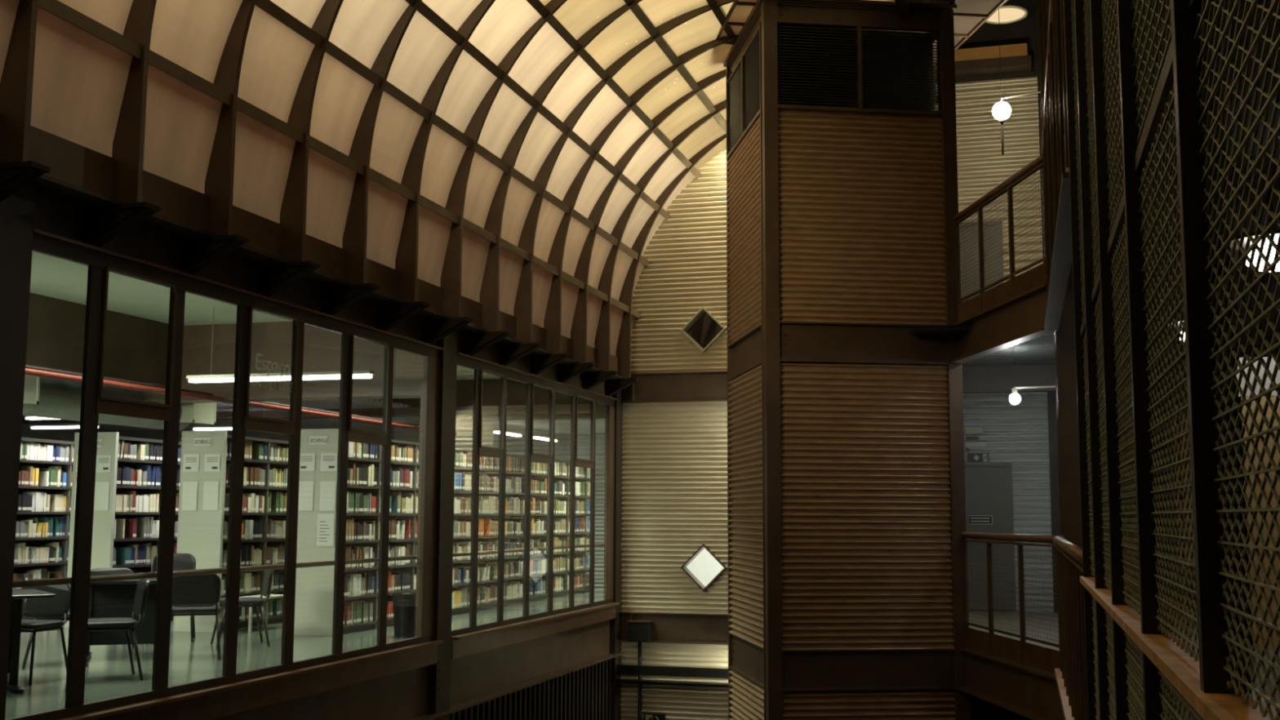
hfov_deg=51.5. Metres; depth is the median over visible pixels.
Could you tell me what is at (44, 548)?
book
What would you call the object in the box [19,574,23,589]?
book
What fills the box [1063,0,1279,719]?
mesh screen
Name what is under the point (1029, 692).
girder
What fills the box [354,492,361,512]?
book
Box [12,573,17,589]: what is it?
book
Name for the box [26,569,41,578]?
book
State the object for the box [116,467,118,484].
book
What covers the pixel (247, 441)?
book
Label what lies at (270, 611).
book
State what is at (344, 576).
book
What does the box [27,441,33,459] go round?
book
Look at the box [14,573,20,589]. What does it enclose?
book
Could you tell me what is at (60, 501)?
book
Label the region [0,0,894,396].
ceiling
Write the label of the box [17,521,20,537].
book
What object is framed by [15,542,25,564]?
book
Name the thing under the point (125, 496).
book
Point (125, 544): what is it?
book
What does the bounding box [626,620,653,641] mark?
junction box
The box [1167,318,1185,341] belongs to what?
round lamp
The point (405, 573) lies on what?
book
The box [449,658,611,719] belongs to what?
wall
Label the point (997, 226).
door
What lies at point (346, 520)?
book
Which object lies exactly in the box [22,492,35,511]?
book
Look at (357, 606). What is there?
book
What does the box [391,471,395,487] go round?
book
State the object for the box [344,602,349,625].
book
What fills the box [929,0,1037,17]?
ceiling
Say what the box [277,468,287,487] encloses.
book
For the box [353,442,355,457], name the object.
book
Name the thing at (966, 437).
wall plate
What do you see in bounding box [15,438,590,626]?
books
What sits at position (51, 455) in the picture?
book
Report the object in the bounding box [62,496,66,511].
book
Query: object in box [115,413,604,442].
wall
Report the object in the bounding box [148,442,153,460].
book
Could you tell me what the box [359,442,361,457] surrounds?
book
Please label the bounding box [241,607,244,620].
book
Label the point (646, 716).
exit sign
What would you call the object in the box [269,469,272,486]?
book
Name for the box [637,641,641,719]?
conduit
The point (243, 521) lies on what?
book
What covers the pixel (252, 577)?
book
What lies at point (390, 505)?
book
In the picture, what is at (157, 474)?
book
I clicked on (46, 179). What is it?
trim
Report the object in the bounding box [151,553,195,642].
office chair
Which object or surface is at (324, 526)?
print
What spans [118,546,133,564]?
book
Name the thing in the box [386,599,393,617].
book
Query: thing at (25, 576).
office chair
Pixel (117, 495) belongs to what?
book
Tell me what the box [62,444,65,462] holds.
book
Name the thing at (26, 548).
book
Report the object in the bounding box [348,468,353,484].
book
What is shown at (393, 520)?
book
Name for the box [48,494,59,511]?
book
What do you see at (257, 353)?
lettering
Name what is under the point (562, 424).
ceiling
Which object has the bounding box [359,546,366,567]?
book
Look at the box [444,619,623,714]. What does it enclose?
trim
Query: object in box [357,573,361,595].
book
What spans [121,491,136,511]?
book
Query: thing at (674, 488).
wall
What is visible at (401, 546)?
book
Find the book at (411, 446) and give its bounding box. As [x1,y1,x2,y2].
[409,444,412,462]
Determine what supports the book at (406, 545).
on the bookcase at (318, 458)
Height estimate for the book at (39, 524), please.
0.175 m
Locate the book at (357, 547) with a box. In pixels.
[355,546,359,568]
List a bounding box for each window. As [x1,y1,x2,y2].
[4,228,444,719]
[450,352,619,658]
[686,547,724,586]
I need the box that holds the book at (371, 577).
[368,573,372,594]
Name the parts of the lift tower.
corner post, corrugated panel, corrugated panel, corrugated panel, corner post, louvre frame, corrugated panel, corrugated panel, corrugated panel, corner post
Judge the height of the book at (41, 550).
0.178 m
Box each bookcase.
[13,437,74,619]
[64,431,181,627]
[173,430,288,632]
[293,428,590,635]
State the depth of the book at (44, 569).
15.98 m
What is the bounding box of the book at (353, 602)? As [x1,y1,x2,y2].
[343,600,356,624]
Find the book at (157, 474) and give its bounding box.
[154,466,159,486]
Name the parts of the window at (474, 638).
sash, handrail, sill, sash, sash, plate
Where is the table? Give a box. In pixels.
[6,589,56,693]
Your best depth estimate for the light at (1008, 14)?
17.19 m
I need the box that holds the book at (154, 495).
[142,493,155,511]
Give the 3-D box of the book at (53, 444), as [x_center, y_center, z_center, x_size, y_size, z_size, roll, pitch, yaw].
[-7.241,1.122,16.208,0.177,0.236,0.055,-2,-7,16]
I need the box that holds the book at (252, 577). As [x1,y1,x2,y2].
[250,576,253,592]
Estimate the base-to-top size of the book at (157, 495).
0.220 m
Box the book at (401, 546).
[400,546,404,564]
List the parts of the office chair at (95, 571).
backrest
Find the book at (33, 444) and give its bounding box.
[31,442,35,460]
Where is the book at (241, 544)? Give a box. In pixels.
[240,543,249,565]
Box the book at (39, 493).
[37,492,40,511]
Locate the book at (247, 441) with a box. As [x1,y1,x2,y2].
[245,440,249,458]
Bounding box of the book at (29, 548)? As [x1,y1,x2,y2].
[25,546,31,563]
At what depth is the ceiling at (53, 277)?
12.50 m
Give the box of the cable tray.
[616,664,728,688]
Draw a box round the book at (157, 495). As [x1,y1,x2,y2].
[155,493,159,511]
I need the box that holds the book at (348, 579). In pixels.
[347,577,350,596]
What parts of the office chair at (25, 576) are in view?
backrest, leg, seat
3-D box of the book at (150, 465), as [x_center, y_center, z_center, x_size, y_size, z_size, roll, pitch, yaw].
[-5.922,1.387,15.845,0.158,0.247,0.040,-2,-7,16]
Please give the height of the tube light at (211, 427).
0.336 m
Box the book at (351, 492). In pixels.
[351,492,354,512]
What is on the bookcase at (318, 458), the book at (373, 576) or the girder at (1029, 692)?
the book at (373, 576)
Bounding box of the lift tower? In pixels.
[723,0,970,719]
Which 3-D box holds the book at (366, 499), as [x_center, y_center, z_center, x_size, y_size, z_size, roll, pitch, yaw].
[-3.177,1.628,14.999,0.170,0.203,0.062,-2,-7,16]
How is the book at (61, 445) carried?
on the bookcase at (67, 467)
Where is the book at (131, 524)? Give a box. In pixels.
[121,518,137,537]
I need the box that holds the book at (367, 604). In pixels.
[365,603,368,622]
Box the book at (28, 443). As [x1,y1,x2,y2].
[26,442,30,459]
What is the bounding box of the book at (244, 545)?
[240,544,245,566]
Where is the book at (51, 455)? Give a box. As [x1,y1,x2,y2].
[48,444,53,461]
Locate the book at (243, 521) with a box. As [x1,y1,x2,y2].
[241,519,245,539]
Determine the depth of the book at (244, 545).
15.17 m
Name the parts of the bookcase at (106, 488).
panel, shelf, shelf, shelf, panel, shelf, shelf, shelf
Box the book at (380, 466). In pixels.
[380,466,392,486]
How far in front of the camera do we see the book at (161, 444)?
16.02 m
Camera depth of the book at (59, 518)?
16.23 m
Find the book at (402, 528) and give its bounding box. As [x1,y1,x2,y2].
[395,520,405,538]
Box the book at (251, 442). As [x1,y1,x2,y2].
[248,440,252,459]
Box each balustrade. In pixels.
[953,154,1046,322]
[960,532,1065,674]
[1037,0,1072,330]
[1053,536,1088,719]
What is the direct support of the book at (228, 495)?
on the bookcase at (204, 460)
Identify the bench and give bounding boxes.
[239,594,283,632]
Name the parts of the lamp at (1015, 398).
cord, bulb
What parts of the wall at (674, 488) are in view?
corrugated panel, corrugated panel, corrugated panel, diamond frame, diamond frame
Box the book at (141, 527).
[134,516,146,537]
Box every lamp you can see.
[992,8,1040,155]
[1008,346,1056,404]
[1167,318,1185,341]
[1230,186,1279,271]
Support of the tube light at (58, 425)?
hanging from the ceiling at (356, 403)
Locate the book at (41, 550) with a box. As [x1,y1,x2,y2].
[39,547,43,563]
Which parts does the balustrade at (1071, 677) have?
post, post, post, post, post, handrail, rail, post, post, post, post, post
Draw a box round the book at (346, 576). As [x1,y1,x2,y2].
[346,576,347,597]
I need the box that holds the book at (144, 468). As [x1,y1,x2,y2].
[135,465,150,486]
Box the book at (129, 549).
[126,547,131,564]
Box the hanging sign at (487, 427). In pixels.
[481,421,493,447]
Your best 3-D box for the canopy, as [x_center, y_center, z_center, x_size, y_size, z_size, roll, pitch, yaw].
[2.449,-3.897,15.666,2.980,0.040,2.515,1,-7,-7]
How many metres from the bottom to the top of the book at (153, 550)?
0.208 m
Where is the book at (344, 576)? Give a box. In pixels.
[344,576,346,597]
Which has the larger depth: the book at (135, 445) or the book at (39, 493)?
the book at (39, 493)
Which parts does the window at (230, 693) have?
sash, handrail, sill, sash, sash, plate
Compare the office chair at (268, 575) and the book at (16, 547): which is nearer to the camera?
the office chair at (268, 575)
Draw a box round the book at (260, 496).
[258,495,262,512]
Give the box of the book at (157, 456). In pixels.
[155,442,159,461]
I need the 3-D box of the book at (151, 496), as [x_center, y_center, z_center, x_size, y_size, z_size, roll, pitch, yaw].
[-5.894,1.711,15.827,0.143,0.208,0.056,-2,-7,16]
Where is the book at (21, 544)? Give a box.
[19,543,22,564]
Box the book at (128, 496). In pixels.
[126,495,129,511]
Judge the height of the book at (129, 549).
0.197 m
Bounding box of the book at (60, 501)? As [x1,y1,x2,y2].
[58,494,62,511]
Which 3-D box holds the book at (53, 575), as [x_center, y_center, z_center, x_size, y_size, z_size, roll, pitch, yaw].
[-7.158,2.687,16.233,0.147,0.184,0.070,-2,-7,16]
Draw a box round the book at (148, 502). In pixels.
[146,496,149,511]
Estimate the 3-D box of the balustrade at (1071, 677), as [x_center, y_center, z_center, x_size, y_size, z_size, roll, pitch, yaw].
[2.835,1.797,8.738,0.100,1.184,5.650,-2,-7,16]
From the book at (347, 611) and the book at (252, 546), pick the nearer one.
the book at (347, 611)
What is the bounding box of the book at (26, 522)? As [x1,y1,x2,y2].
[23,521,28,537]
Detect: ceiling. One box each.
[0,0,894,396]
[30,251,500,380]
[46,399,473,430]
[417,416,604,435]
[907,324,1055,366]
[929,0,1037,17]
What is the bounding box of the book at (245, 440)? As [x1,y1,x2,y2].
[244,440,246,458]
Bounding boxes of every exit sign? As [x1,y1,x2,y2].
[643,713,665,719]
[965,452,990,463]
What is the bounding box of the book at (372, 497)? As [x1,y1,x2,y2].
[371,496,374,512]
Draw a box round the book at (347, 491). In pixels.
[346,491,348,512]
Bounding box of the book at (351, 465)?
[347,462,355,484]
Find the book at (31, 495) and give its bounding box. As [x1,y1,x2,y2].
[29,494,32,511]
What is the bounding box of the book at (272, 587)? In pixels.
[271,576,273,590]
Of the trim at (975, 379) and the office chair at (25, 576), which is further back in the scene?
the trim at (975, 379)
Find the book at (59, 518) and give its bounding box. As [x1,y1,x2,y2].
[57,517,60,537]
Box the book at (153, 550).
[151,546,155,564]
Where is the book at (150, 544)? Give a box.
[137,542,151,564]
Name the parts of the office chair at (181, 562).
backrest, leg, leg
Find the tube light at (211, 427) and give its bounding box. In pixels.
[191,408,264,430]
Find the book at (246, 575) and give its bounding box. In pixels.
[240,573,248,593]
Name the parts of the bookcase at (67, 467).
shelf, shelf, shelf, shelf, shelf, shelf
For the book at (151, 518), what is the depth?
15.79 m
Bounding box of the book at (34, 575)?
[23,573,35,578]
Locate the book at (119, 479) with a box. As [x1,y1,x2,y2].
[117,467,121,484]
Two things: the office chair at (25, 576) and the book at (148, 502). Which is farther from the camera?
the book at (148, 502)
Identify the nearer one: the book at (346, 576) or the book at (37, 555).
the book at (346, 576)
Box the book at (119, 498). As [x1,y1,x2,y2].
[118,494,120,511]
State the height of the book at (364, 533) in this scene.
0.198 m
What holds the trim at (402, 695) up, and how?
attached to the wall
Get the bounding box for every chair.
[21,578,71,685]
[22,573,88,669]
[86,577,156,659]
[87,578,150,679]
[90,568,135,653]
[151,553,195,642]
[170,573,220,659]
[210,569,274,648]
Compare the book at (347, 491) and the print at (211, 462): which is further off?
the print at (211, 462)
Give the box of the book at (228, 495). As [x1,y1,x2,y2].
[226,494,229,512]
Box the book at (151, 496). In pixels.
[147,494,153,511]
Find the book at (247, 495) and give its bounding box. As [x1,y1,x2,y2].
[243,493,254,512]
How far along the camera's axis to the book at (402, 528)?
15.86 m
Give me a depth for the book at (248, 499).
15.27 m
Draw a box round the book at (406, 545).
[395,543,408,564]
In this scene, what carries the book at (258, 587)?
on the bookcase at (204, 460)
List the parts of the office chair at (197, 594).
seat, backrest, leg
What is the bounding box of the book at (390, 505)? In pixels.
[389,495,391,513]
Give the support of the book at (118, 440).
on the bookcase at (106, 488)
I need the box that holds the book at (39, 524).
[36,522,42,537]
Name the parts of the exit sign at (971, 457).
panel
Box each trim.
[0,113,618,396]
[0,159,625,378]
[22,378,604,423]
[211,665,449,719]
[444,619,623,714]
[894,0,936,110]
[962,364,1056,393]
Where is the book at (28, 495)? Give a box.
[24,494,30,511]
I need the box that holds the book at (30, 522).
[17,520,32,537]
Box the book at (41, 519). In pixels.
[38,517,50,537]
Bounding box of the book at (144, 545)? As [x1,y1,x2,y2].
[138,544,146,564]
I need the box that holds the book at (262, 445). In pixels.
[261,444,263,460]
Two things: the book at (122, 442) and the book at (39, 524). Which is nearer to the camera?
the book at (122, 442)
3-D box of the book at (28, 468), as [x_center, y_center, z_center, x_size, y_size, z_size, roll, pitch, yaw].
[-7.316,1.384,15.812,0.143,0.233,0.044,-2,-7,16]
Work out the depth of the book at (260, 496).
15.50 m
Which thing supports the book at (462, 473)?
on the bookcase at (318, 458)
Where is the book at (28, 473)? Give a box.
[26,471,29,485]
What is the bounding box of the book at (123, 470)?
[120,468,126,485]
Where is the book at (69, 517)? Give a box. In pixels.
[67,516,70,536]
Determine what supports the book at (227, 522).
on the bookcase at (204, 460)
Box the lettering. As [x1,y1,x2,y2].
[256,352,290,377]
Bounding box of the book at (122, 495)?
[115,493,123,511]
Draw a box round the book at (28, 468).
[20,466,33,485]
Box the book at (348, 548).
[346,546,351,568]
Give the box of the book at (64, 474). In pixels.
[62,472,66,486]
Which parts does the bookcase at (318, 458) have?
panel, panel, shelf, shelf, shelf, shelf, shelf, shelf, shelf, shelf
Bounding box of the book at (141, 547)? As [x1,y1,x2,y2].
[139,546,143,564]
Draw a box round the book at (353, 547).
[345,545,356,568]
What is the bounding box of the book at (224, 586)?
[221,577,226,595]
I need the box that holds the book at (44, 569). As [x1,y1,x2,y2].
[43,568,46,578]
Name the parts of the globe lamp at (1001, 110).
cord, stem, globe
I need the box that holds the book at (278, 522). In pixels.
[277,520,280,537]
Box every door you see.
[959,220,1004,302]
[964,462,1016,611]
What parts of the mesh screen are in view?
panel, panel, panel, panel, panel, panel, panel, panel, panel, panel, panel, panel, panel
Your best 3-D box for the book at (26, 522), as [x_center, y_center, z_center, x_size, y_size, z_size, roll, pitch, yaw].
[-7.351,2.011,15.724,0.173,0.187,0.056,-2,-7,16]
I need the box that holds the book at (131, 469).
[129,468,133,485]
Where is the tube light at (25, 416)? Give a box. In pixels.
[23,415,60,419]
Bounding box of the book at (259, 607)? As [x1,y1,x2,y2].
[256,606,261,618]
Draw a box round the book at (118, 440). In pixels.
[117,440,119,458]
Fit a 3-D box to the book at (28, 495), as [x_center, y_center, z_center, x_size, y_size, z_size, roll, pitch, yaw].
[-7.345,1.701,15.755,0.186,0.200,0.041,-2,-7,16]
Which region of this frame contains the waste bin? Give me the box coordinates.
[392,592,415,637]
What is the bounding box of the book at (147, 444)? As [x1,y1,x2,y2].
[135,441,149,460]
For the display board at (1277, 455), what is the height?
2.050 m
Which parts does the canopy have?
glass, glass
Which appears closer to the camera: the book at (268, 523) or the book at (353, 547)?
the book at (353, 547)
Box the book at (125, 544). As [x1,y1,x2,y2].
[124,543,139,564]
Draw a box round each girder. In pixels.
[949,283,1057,364]
[956,648,1063,719]
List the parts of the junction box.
lid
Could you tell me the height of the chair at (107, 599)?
0.708 m
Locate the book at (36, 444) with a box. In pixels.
[34,443,38,460]
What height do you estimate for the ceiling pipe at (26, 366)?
0.034 m
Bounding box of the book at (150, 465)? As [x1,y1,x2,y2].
[149,465,151,486]
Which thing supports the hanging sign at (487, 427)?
hanging from the ceiling at (562, 424)
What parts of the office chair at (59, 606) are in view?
leg, seat, backrest, leg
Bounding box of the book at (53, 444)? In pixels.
[40,443,55,461]
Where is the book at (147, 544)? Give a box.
[139,543,150,564]
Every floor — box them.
[4,590,604,719]
[968,609,1279,719]
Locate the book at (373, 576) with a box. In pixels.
[371,575,374,594]
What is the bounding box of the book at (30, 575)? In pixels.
[28,573,33,579]
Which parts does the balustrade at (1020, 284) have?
post, wire panel, kick plate, post, wire panel, kick plate, handrail, rail, rail, post, wire panel, kick plate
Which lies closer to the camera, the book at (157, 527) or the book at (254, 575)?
the book at (254, 575)
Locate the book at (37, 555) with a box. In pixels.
[35,547,39,563]
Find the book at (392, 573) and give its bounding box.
[391,572,401,591]
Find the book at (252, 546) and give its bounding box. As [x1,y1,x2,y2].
[251,545,254,565]
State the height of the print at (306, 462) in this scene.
0.130 m
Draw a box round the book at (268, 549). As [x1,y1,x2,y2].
[266,547,270,564]
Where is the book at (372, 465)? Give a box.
[370,464,373,485]
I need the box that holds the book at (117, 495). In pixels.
[115,494,119,511]
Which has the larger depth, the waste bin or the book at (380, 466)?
the book at (380, 466)
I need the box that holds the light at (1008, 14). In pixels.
[985,2,1027,24]
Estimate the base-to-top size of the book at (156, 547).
0.210 m
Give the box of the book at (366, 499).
[363,494,367,512]
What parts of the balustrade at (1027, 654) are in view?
post, wire panel, kick plate, post, wire panel, kick plate, rail, handrail, rail, post, wire panel, kick plate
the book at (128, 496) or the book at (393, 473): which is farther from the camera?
the book at (393, 473)
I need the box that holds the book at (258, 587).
[251,573,260,591]
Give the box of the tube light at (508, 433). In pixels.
[493,423,522,436]
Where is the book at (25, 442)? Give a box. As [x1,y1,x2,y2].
[23,440,27,459]
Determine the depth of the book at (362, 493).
14.89 m
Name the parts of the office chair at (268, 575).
leg, leg, seat, leg, leg, backrest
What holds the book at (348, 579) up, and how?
on the bookcase at (318, 458)
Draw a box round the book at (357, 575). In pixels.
[345,573,358,595]
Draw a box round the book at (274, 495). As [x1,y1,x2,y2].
[268,491,279,512]
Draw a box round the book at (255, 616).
[253,606,257,618]
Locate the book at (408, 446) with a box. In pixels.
[406,444,409,462]
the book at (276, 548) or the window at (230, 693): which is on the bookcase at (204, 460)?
the book at (276, 548)
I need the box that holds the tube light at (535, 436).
[533,429,558,441]
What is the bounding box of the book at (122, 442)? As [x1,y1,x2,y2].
[119,440,124,458]
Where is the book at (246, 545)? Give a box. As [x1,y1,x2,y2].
[244,544,248,566]
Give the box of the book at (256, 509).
[254,495,258,512]
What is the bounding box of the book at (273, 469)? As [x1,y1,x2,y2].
[269,468,275,486]
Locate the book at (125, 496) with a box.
[122,494,127,511]
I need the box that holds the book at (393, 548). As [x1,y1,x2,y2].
[389,546,395,565]
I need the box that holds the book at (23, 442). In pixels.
[21,440,24,459]
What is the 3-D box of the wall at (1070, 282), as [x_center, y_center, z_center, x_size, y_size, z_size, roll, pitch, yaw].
[3.954,-1.122,8.086,5.750,0.140,21.360,-2,-7,16]
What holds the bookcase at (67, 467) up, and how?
on the floor at (108, 674)
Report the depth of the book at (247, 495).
15.34 m
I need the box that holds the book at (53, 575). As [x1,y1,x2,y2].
[48,571,62,578]
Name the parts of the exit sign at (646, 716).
panel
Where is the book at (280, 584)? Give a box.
[273,571,282,589]
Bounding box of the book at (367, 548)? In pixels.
[358,546,368,567]
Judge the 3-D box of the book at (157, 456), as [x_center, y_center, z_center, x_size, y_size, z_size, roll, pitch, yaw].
[-5.875,1.105,15.991,0.146,0.230,0.055,-2,-7,16]
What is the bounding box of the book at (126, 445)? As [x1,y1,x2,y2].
[122,443,128,458]
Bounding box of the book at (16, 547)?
[13,544,18,564]
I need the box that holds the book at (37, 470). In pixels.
[34,468,39,485]
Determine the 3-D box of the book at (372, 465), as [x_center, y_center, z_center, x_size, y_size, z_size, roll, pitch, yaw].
[-3.127,1.315,15.138,0.168,0.248,0.059,-2,-7,16]
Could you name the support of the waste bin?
on the floor at (108, 674)
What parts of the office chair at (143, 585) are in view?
seat, leg, leg, backrest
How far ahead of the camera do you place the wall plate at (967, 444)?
18.69 m
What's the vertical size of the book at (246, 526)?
0.220 m
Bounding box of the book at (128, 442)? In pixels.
[124,441,130,459]
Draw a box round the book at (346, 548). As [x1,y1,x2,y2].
[345,546,347,568]
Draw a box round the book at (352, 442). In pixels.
[350,441,353,457]
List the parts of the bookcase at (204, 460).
panel, shelf, shelf, shelf, shelf, panel, shelf, shelf, shelf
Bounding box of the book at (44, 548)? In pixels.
[36,546,46,562]
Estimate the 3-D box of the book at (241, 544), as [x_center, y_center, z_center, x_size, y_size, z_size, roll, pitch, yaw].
[-4.575,2.245,15.270,0.147,0.249,0.038,-2,-7,16]
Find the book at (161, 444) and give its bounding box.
[159,443,163,461]
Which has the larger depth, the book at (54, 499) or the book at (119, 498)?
the book at (54, 499)
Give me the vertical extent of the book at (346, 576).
0.224 m
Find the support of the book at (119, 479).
on the bookcase at (106, 488)
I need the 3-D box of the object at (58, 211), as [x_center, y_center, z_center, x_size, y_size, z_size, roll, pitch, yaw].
[-3.093,-0.838,9.690,0.295,0.590,20.620,-2,-7,16]
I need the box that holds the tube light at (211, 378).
[186,306,374,382]
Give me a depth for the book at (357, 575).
14.70 m
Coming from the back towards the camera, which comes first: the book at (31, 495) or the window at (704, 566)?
the window at (704, 566)
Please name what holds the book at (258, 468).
on the bookcase at (204, 460)
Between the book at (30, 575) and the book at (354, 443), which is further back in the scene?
the book at (30, 575)
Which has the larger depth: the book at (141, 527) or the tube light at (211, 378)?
the book at (141, 527)
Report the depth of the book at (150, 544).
15.78 m
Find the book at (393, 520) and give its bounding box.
[391,519,395,539]
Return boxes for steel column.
[0,185,35,719]
[427,329,457,719]
[609,390,622,719]
[1053,290,1082,547]
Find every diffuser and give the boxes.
[986,8,1025,22]
[1245,241,1279,271]
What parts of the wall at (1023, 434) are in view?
corrugated panel, steel trim, corrugated panel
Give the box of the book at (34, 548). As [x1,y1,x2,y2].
[32,546,35,563]
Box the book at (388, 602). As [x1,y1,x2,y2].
[386,600,391,618]
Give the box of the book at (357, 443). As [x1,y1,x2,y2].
[355,442,358,457]
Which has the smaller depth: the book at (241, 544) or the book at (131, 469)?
the book at (241, 544)
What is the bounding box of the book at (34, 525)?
[31,523,36,537]
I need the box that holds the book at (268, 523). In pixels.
[266,522,270,538]
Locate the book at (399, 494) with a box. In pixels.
[390,492,401,513]
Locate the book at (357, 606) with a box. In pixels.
[355,600,359,623]
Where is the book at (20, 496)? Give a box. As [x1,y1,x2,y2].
[17,494,22,511]
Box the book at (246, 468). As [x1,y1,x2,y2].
[244,466,247,485]
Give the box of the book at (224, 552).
[222,550,226,567]
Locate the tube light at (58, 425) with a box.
[29,419,100,429]
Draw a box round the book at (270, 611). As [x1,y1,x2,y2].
[268,598,272,617]
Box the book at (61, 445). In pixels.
[59,444,62,462]
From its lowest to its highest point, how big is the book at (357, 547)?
0.239 m
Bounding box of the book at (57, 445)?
[54,443,60,461]
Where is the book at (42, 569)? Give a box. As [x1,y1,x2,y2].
[29,568,43,578]
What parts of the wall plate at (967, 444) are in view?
plate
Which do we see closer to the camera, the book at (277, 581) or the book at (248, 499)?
the book at (248, 499)
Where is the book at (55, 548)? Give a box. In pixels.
[53,546,56,562]
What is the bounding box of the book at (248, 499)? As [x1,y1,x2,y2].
[246,497,251,512]
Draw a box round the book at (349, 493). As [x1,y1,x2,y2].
[347,492,351,512]
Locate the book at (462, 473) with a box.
[455,471,464,490]
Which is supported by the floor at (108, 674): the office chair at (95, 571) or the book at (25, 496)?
the office chair at (95, 571)
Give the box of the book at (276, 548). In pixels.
[274,547,277,564]
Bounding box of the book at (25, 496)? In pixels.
[23,495,27,511]
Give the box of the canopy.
[715,0,1007,71]
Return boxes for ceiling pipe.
[25,364,419,426]
[25,368,457,435]
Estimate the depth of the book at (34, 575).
15.80 m
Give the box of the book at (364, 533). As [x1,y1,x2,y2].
[359,522,366,540]
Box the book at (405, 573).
[404,572,407,590]
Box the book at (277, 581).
[276,572,279,590]
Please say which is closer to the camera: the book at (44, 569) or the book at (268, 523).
the book at (268, 523)
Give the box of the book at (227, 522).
[226,521,228,539]
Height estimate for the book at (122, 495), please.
0.203 m
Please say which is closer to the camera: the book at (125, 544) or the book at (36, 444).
the book at (125, 544)
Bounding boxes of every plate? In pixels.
[965,427,983,433]
[965,436,979,439]
[965,442,986,452]
[968,515,992,524]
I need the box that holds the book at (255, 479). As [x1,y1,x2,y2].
[253,467,257,485]
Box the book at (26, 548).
[24,546,28,563]
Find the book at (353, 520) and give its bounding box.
[351,519,354,540]
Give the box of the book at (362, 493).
[361,493,363,512]
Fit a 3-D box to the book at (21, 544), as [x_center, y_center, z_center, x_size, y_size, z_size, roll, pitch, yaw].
[-7.363,2.282,15.627,0.160,0.236,0.048,-2,-7,16]
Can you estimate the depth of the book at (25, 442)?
15.71 m
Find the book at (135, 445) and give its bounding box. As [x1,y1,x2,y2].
[130,444,137,459]
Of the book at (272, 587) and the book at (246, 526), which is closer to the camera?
the book at (246, 526)
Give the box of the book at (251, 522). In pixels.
[248,520,253,538]
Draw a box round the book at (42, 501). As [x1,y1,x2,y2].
[40,492,44,511]
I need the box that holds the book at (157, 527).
[155,520,159,537]
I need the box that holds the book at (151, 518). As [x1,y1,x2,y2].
[148,516,153,537]
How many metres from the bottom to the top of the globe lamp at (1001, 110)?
3.050 m
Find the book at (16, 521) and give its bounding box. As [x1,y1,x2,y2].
[15,520,17,537]
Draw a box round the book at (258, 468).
[256,467,260,486]
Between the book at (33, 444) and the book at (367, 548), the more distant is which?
the book at (33, 444)
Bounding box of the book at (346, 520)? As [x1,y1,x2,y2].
[346,520,347,541]
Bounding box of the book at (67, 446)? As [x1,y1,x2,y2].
[64,444,69,462]
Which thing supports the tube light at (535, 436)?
hanging from the ceiling at (562, 424)
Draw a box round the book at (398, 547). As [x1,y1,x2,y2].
[389,546,400,564]
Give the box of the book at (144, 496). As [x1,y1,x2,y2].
[136,494,147,511]
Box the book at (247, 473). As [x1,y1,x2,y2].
[246,466,249,485]
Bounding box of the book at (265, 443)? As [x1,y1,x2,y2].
[254,441,267,460]
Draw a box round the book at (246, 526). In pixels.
[244,520,248,539]
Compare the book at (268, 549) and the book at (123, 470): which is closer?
the book at (123, 470)
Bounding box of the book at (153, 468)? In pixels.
[151,466,155,486]
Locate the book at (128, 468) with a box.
[126,467,130,485]
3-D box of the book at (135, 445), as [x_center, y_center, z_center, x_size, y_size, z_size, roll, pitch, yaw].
[-5.999,1.081,15.578,0.160,0.182,0.048,-2,-7,16]
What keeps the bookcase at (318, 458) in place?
on the floor at (108, 674)
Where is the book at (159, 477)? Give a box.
[151,466,160,486]
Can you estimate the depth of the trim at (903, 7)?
14.58 m
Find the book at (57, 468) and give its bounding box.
[48,466,61,486]
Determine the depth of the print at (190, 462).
14.86 m
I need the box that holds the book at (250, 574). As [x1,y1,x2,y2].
[240,572,251,592]
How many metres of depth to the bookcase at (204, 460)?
14.81 m
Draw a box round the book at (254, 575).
[251,574,257,591]
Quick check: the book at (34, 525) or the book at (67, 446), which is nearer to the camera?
the book at (34, 525)
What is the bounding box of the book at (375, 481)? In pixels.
[373,466,377,486]
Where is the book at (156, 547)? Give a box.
[151,545,157,555]
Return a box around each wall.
[21,423,115,441]
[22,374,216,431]
[25,292,168,386]
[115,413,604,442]
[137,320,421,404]
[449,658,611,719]
[455,433,604,590]
[618,84,937,719]
[933,13,1273,719]
[1066,0,1279,371]
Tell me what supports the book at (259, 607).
on the bookcase at (204, 460)
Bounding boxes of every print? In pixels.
[97,457,108,469]
[185,457,196,469]
[206,457,217,468]
[300,456,312,468]
[319,521,329,542]
[323,456,334,468]
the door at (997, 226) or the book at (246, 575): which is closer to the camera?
the book at (246, 575)
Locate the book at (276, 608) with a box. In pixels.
[272,600,279,615]
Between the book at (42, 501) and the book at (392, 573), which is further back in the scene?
the book at (42, 501)

